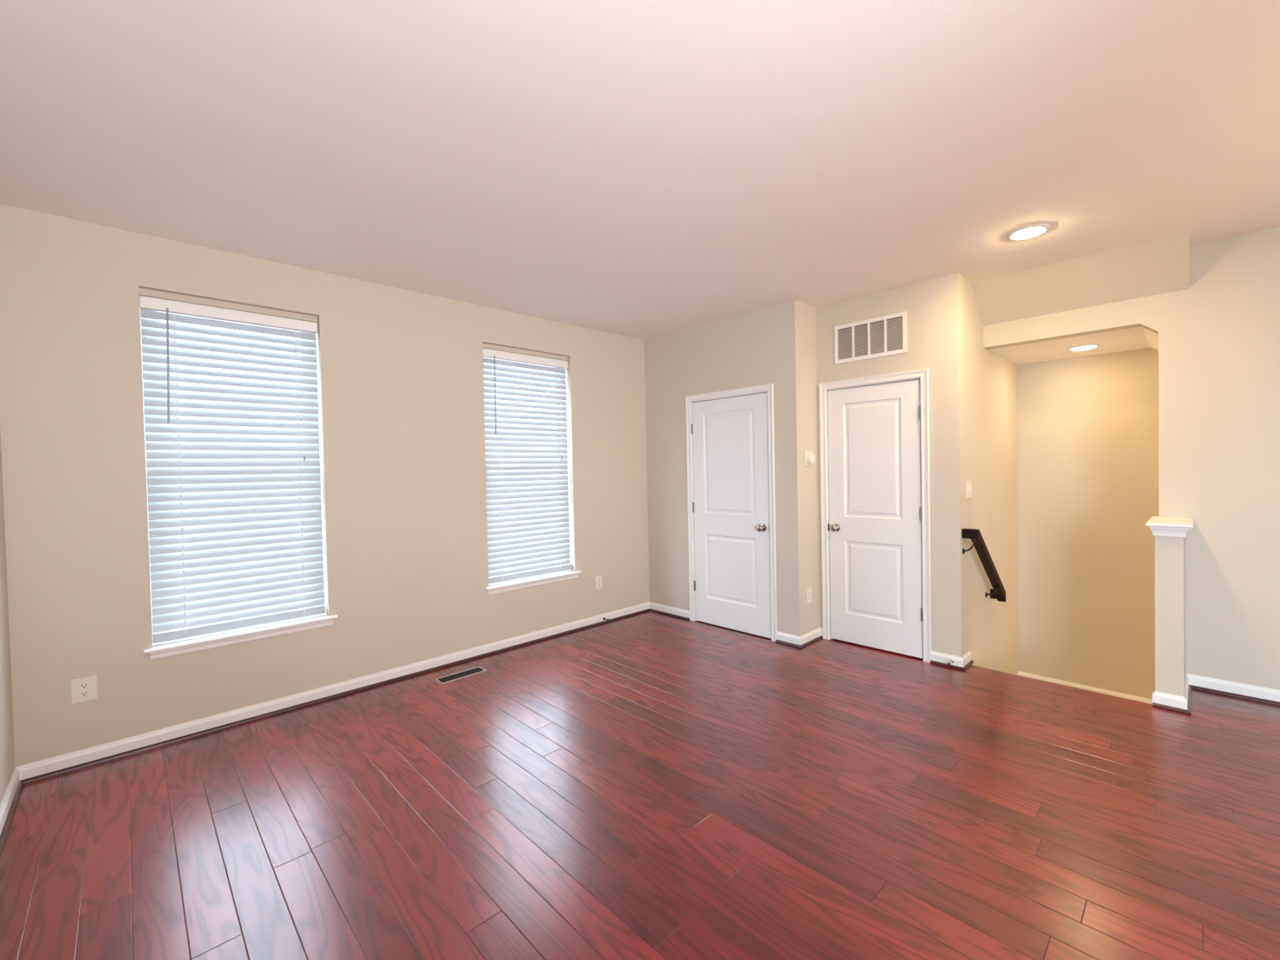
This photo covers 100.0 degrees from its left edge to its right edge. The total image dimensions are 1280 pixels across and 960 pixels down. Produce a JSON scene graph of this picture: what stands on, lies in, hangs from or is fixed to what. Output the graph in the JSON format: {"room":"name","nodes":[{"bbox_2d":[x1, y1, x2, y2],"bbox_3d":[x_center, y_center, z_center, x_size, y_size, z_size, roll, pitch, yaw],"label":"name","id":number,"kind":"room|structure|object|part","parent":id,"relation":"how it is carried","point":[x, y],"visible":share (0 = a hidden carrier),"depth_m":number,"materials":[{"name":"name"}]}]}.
{"room":"empty living room","nodes":[
{"label":"empty living room","id":0,"kind":"room"},
{"bbox_2d":[0,427,15,805],"bbox_3d":[-0.363,0.152,-0.312,0.140,3.081,7.700,-2,2,-44],"label":"wall","id":1,"kind":"structure","parent":0,"point":[7,766],"depth_m":2.43,"materials":[{"name":"paint"}]},
{"bbox_2d":[0,204,649,766],"bbox_3d":[-0.783,0.063,4.731,6.537,3.081,0.160,-2,2,-44],"label":"wall","id":2,"kind":"structure","parent":0,"point":[400,371],"depth_m":3.33,"materials":[{"name":"paint"}]},
{"bbox_2d":[71,675,97,704],"bbox_3d":[-2.786,1.051,2.693,0.090,0.120,0.008,-2,2,-44],"label":"power outlet","id":3,"kind":"object","parent":2,"relation":"attached to","point":[84,689],"visible":1,"depth_m":2.69,"materials":[{"name":"white plastic"}]},
{"bbox_2d":[79,682,88,688],"bbox_3d":[-2.784,1.031,2.690,0.033,0.027,0.002,-2,2,-44],"label":"receptacle","id":4,"kind":"object","parent":3,"relation":"attached to","point":[82,685],"depth_m":2.69,"materials":[{"name":"grey plastic"}]},
{"bbox_2d":[80,689,88,697],"bbox_3d":[-2.784,1.070,2.691,0.033,0.027,0.002,-2,2,-44],"label":"receptacle","id":5,"kind":"object","parent":3,"relation":"attached to","point":[83,693],"depth_m":2.69,"materials":[{"name":"grey plastic"}]},
{"bbox_2d":[138,288,337,660],"bbox_3d":[-2.360,-0.043,3.189,0.917,1.987,0.193,-2,2,-44],"label":"window","id":6,"kind":"structure","parent":2,"relation":"in","point":[215,640],"depth_m":3.10,"materials":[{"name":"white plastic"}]},
{"bbox_3d":[-2.427,-0.524,3.235,0.750,0.937,0.020,-2,2,-44],"label":"sash","id":7,"kind":"part","parent":6,"relation":"part of","materials":[{"name":"white plastic"}]},
{"bbox_2d":[139,295,324,643],"bbox_3d":[-2.351,-0.061,3.171,0.832,1.870,0.070,-2,2,-44],"label":"window blind","id":8,"kind":"object","parent":6,"relation":"attached to","point":[235,529],"visible":0.99,"depth_m":3.15,"materials":[{"name":"white plastic"}]},
{"bbox_3d":[-2.552,-0.036,2.979,0.007,1.780,0.004,-2,2,-44],"label":"ladder cord","id":9,"kind":"part","parent":8,"relation":"part of","materials":[{"name":"white fabric"}]},
{"bbox_3d":[-2.342,0.849,3.197,0.826,0.050,0.026,-2,2,-44],"label":"rail","id":10,"kind":"part","parent":8,"relation":"part of","materials":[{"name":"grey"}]},
{"bbox_3d":[-2.139,-0.052,3.375,0.007,1.780,0.004,-2,2,-44],"label":"ladder cord","id":11,"kind":"part","parent":8,"relation":"part of","materials":[{"name":"white fabric"}]},
{"bbox_3d":[-2.116,-0.549,3.366,0.002,0.800,0.004,-2,2,-44],"label":"lift cord","id":12,"kind":"part","parent":8,"relation":"part of","materials":[{"name":"white plastic"}]},
{"bbox_3d":[-2.395,0.372,3.237,0.750,0.937,0.020,-2,2,-44],"label":"sash","id":13,"kind":"part","parent":6,"relation":"part of","materials":[{"name":"white plastic"}]},
{"bbox_2d":[482,342,581,595],"bbox_3d":[-0.943,-0.099,4.548,0.921,1.987,0.193,-2,2,-44],"label":"window","id":14,"kind":"structure","parent":2,"relation":"in","point":[523,583],"depth_m":4.50,"materials":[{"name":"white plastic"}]},
{"bbox_3d":[-0.978,0.317,4.596,0.754,0.937,0.020,-2,2,-44],"label":"sash","id":15,"kind":"part","parent":14,"relation":"part of","materials":[{"name":"white plastic"}]},
{"bbox_2d":[482,347,571,584],"bbox_3d":[-0.934,-0.116,4.530,0.836,1.870,0.070,-2,2,-44],"label":"window blind","id":16,"kind":"object","parent":14,"relation":"attached to","point":[527,508],"visible":0.8,"depth_m":4.53,"materials":[{"name":"white plastic"}]},
{"bbox_3d":[-1.136,-0.091,4.337,0.007,1.780,0.004,-2,2,-44],"label":"ladder cord","id":17,"kind":"part","parent":16,"relation":"part of","materials":[{"name":"white fabric"}]},
{"bbox_3d":[-0.925,0.793,4.556,0.830,0.050,0.026,-2,2,-44],"label":"rail","id":18,"kind":"part","parent":16,"relation":"part of","materials":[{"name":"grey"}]},
{"bbox_3d":[-0.721,-0.107,4.736,0.007,1.780,0.004,-2,2,-44],"label":"ladder cord","id":19,"kind":"part","parent":16,"relation":"part of","materials":[{"name":"white fabric"}]},
{"bbox_3d":[-0.698,-0.604,4.726,0.002,0.800,0.004,-2,2,-44],"label":"lift cord","id":20,"kind":"part","parent":16,"relation":"part of","materials":[{"name":"white fabric"}]},
{"bbox_2d":[595,575,602,589],"bbox_3d":[-0.382,0.953,4.998,0.076,0.120,0.008,-2,2,-44],"label":"power outlet","id":21,"kind":"object","parent":2,"relation":"attached to","point":[598,579],"visible":1,"depth_m":5.00,"materials":[{"name":"white plastic"}]},
{"bbox_2d":[0,0,1279,340],"bbox_3d":[1.861,-1.478,1.933,6.467,0.200,7.860,-2,2,-44],"label":"ceiling","id":22,"kind":"structure","parent":0,"point":[643,170],"depth_m":2.09,"materials":[{"name":"paint"}]},
{"bbox_2d":[1006,223,1049,239],"bbox_3d":[2.199,-1.394,3.044,0.200,0.024,0.200,-2,2,-44],"label":"recessed light","id":23,"kind":"object","parent":22,"relation":"in","point":[1031,231],"visible":1,"depth_m":3.01,"materials":[{"name":"white glass"}]},
{"bbox_2d":[0,611,1279,959],"bbox_3d":[1.532,1.493,1.539,5.280,0.250,7.750,-2,2,-44],"label":"floor","id":24,"kind":"structure","parent":0,"point":[648,785],"depth_m":2.18,"materials":[{"name":"red wood"}]},
{"bbox_2d":[434,666,487,684],"bbox_3d":[-1.266,1.380,3.806,0.335,0.004,0.118,-2,2,-44],"label":"floor vent","id":25,"kind":"object","parent":24,"relation":"in","point":[453,677],"visible":1,"depth_m":3.80,"materials":[{"name":"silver metal"}]},
{"bbox_2d":[972,665,1152,705],"bbox_3d":[2.659,1.321,3.469,0.023,0.026,0.962,-2,2,-44],"label":"trim","id":26,"kind":"structure","parent":24,"relation":"attached to","point":[972,665],"depth_m":3.41,"materials":[{"name":"brown wood"}]},
{"bbox_2d":[644,299,807,635],"bbox_3d":[0.695,-0.050,4.871,0.115,2.761,1.684,-2,2,-44],"label":"wall","id":27,"kind":"structure","parent":0,"point":[762,346],"depth_m":4.70,"materials":[{"name":"paint"}]},
{"bbox_2d":[0,601,689,856],"bbox_3d":[1.204,1.338,1.259,4.228,0.085,7.600,-2,2,-44],"label":"baseboard","id":28,"kind":"structure","parent":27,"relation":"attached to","point":[46,768],"depth_m":3.19,"materials":[{"name":"white paint"}]},
{"bbox_2d":[685,383,777,641],"bbox_3d":[0.796,0.270,4.727,0.190,2.103,0.933,-2,2,-44],"label":"door","id":29,"kind":"structure","parent":27,"relation":"in","point":[731,446],"depth_m":4.69,"materials":[{"name":"white paint"}]},
{"bbox_3d":[0.999,0.397,4.442,0.074,0.066,0.066,-2,2,-44],"label":"knob","id":30,"kind":"part","parent":29,"relation":"part of","materials":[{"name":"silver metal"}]},
{"bbox_2d":[802,302,820,632],"bbox_3d":[1.399,-0.056,4.459,0.331,2.761,0.115,-2,2,-44],"label":"wall","id":31,"kind":"structure","parent":0,"point":[809,332],"depth_m":4.37,"materials":[{"name":"paint"}]},
{"bbox_2d":[775,626,822,648],"bbox_3d":[1.313,1.275,4.417,0.359,0.085,0.231,-2,2,-44],"label":"baseboard","id":32,"kind":"structure","parent":31,"relation":"attached to","point":[799,642],"depth_m":4.32,"materials":[{"name":"white paint"}]},
{"bbox_3d":[1.314,1.307,4.417,0.359,0.020,0.231,-2,2,-44],"label":"shoe moulding","id":33,"kind":"part","parent":32,"relation":"part of","materials":[{"name":"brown wood"}]},
{"bbox_2d":[806,587,811,604],"bbox_3d":[1.369,0.934,4.344,0.076,0.120,0.008,-2,2,-44],"label":"power outlet","id":34,"kind":"object","parent":31,"relation":"attached to","point":[808,590],"visible":1,"depth_m":4.34,"materials":[{"name":"white plastic"}]},
{"bbox_2d":[804,451,814,465],"bbox_3d":[1.375,-0.174,4.327,0.114,0.114,0.042,-2,2,-44],"label":"thermostat","id":35,"kind":"object","parent":31,"relation":"attached to","point":[809,455],"visible":1,"depth_m":4.31,"materials":[{"name":"white plastic"}]},
{"bbox_2d":[815,272,966,657],"bbox_3d":[1.879,-0.060,4.114,0.115,2.761,1.048,-2,2,-44],"label":"wall","id":36,"kind":"structure","parent":0,"point":[934,307],"depth_m":3.79,"materials":[{"name":"paint"}]},
{"bbox_2d":[834,311,906,364],"bbox_3d":[1.754,-1.080,4.114,0.008,0.298,0.550,-2,2,-44],"label":"air vent","id":37,"kind":"object","parent":36,"relation":"in","point":[884,335],"visible":1,"depth_m":4.10,"materials":[{"name":"white metal"}]},
{"bbox_2d":[818,368,931,662],"bbox_3d":[1.804,0.260,4.154,0.190,2.103,0.827,-2,2,-44],"label":"door","id":38,"kind":"structure","parent":36,"relation":"in","point":[874,430],"depth_m":4.11,"materials":[{"name":"white paint"}]},
{"bbox_3d":[1.567,0.387,4.327,0.074,0.066,0.066,-2,2,-44],"label":"knob","id":39,"kind":"part","parent":38,"relation":"part of","materials":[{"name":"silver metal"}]},
{"bbox_2d":[947,658,954,664],"bbox_3d":[2.156,1.266,3.731,0.066,0.026,0.026,-2,2,-44],"label":"door stop","id":40,"kind":"object","parent":36,"relation":"attached to","point":[951,660],"visible":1,"depth_m":3.74,"materials":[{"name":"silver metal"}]},
{"bbox_2d":[929,650,973,671],"bbox_3d":[2.228,1.267,3.835,0.212,0.085,0.220,-2,2,-44],"label":"baseboard","id":41,"kind":"structure","parent":36,"relation":"attached to","point":[963,663],"depth_m":3.78,"materials":[{"name":"white paint"}]},
{"bbox_3d":[2.228,1.300,3.836,0.212,0.020,0.220,-2,2,-44],"label":"shoe moulding","id":42,"kind":"part","parent":41,"relation":"part of","materials":[{"name":"brown wood"}]},
{"bbox_2d":[963,276,1019,675],"bbox_3d":[2.885,1.409,4.432,1.693,5.751,0.115,-2,2,-44],"label":"wall","id":43,"kind":"structure","parent":0,"point":[990,380],"depth_m":4.24,"materials":[{"name":"paint"}]},
{"bbox_2d":[965,480,972,497],"bbox_3d":[2.345,0.067,3.822,0.116,0.120,0.018,-2,2,-44],"label":"light switch","id":44,"kind":"object","parent":43,"relation":"attached to","point":[968,483],"visible":1,"depth_m":3.82,"materials":[{"name":"white plastic"}]},
{"bbox_2d":[961,528,1005,601],"bbox_3d":[2.547,0.645,3.960,0.763,0.633,0.098,-2,2,-44],"label":"handrail","id":45,"kind":"object","parent":43,"relation":"attached to","point":[998,593],"visible":1,"depth_m":3.88,"materials":[{"name":"black wood"}]},
{"bbox_2d":[987,326,1158,364],"bbox_3d":[4.777,0.488,2.795,0.977,3.194,4.868,-2,2,-44],"label":"ceiling","id":46,"kind":"structure","parent":0,"point":[1135,338],"depth_m":4.12,"materials":[{"name":"paint"}]},
{"bbox_2d":[1066,343,1100,351],"bbox_3d":[3.422,-1.016,4.146,0.200,0.024,0.200,-2,2,-44],"label":"recessed light","id":47,"kind":"object","parent":46,"relation":"in","point":[1084,347],"visible":1,"depth_m":4.11,"materials":[{"name":"white glass"}]},
{"bbox_2d":[971,231,1189,325],"bbox_3d":[2.888,-1.306,3.595,0.302,0.270,1.099,-2,2,-44],"label":"wall","id":48,"kind":"structure","parent":0,"point":[1161,265],"depth_m":3.53,"materials":[{"name":"paint"}]},
{"bbox_2d":[1017,347,1158,699],"bbox_3d":[4.263,1.386,4.160,0.120,5.751,7.750,-2,2,-44],"label":"wall","id":49,"kind":"structure","parent":0,"point":[1088,425],"depth_m":4.53,"materials":[{"name":"paint"}]},
{"bbox_2d":[1016,671,1152,704],"bbox_3d":[3.548,1.800,4.044,1.097,0.073,1.362,-2,2,-44],"label":"baseboard","id":50,"kind":"structure","parent":49,"relation":"attached to","point":[1131,697],"depth_m":4.56,"materials":[{"name":"white paint"}]},
{"bbox_2d":[982,226,1279,689],"bbox_3d":[4.418,1.416,2.415,0.120,5.751,4.918,-2,2,-44],"label":"wall","id":51,"kind":"structure","parent":0,"point":[1219,336],"depth_m":3.23,"materials":[{"name":"paint"}]},
{"bbox_2d":[1186,673,1279,706],"bbox_3d":[4.718,1.251,1.988,0.028,0.085,3.785,-2,2,-44],"label":"baseboard","id":52,"kind":"structure","parent":51,"relation":"attached to","point":[1233,689],"depth_m":3.20,"materials":[{"name":"white paint"}]},
{"bbox_3d":[4.719,1.284,1.988,0.028,0.020,3.785,-2,2,-44],"label":"shoe moulding","id":53,"kind":"part","parent":52,"relation":"part of","materials":[{"name":"brown wood"}]},
{"bbox_2d":[1145,515,1193,715],"bbox_3d":[3.178,0.771,3.217,0.521,1.062,0.192,-2,2,-44],"label":"column","id":54,"kind":"structure","parent":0,"point":[1172,692],"depth_m":3.06,"materials":[{"name":"paint"}]},
{"bbox_3d":[3.173,0.287,3.213,0.504,0.050,0.160,-2,2,-44],"label":"cap moulding","id":55,"kind":"part","parent":54,"relation":"part of","materials":[{"name":"white paint"}]},
{"bbox_3d":[3.196,1.253,3.233,0.497,0.073,0.143,-2,2,-44],"label":"baseboard","id":56,"kind":"part","parent":54,"relation":"part of","materials":[{"name":"white paint"}]},
{"bbox_3d":[3.198,1.291,3.222,0.512,0.020,0.156,-2,2,-44],"label":"shoe moulding","id":57,"kind":"part","parent":54,"relation":"part of","materials":[{"name":"brown wood"}]},
{"label":"outside","id":58,"kind":"structure","parent":0,"visible":0},
{"bbox_3d":[-13.969,4.906,5.826,100.000,0.200,100.000,-2,2,-44],"label":"ground","id":59,"kind":"structure","parent":58,"visible":0},
{"bbox_2d":[161,389,550,453],"bbox_3d":[-13.178,1.041,13.515,20.600,7.200,8.800,-2,2,-44],"label":"house","id":60,"kind":"structure","parent":59,"relation":"on","point":[163,389],"depth_m":12.46,"materials":[{"name":"grey"}]}
]}

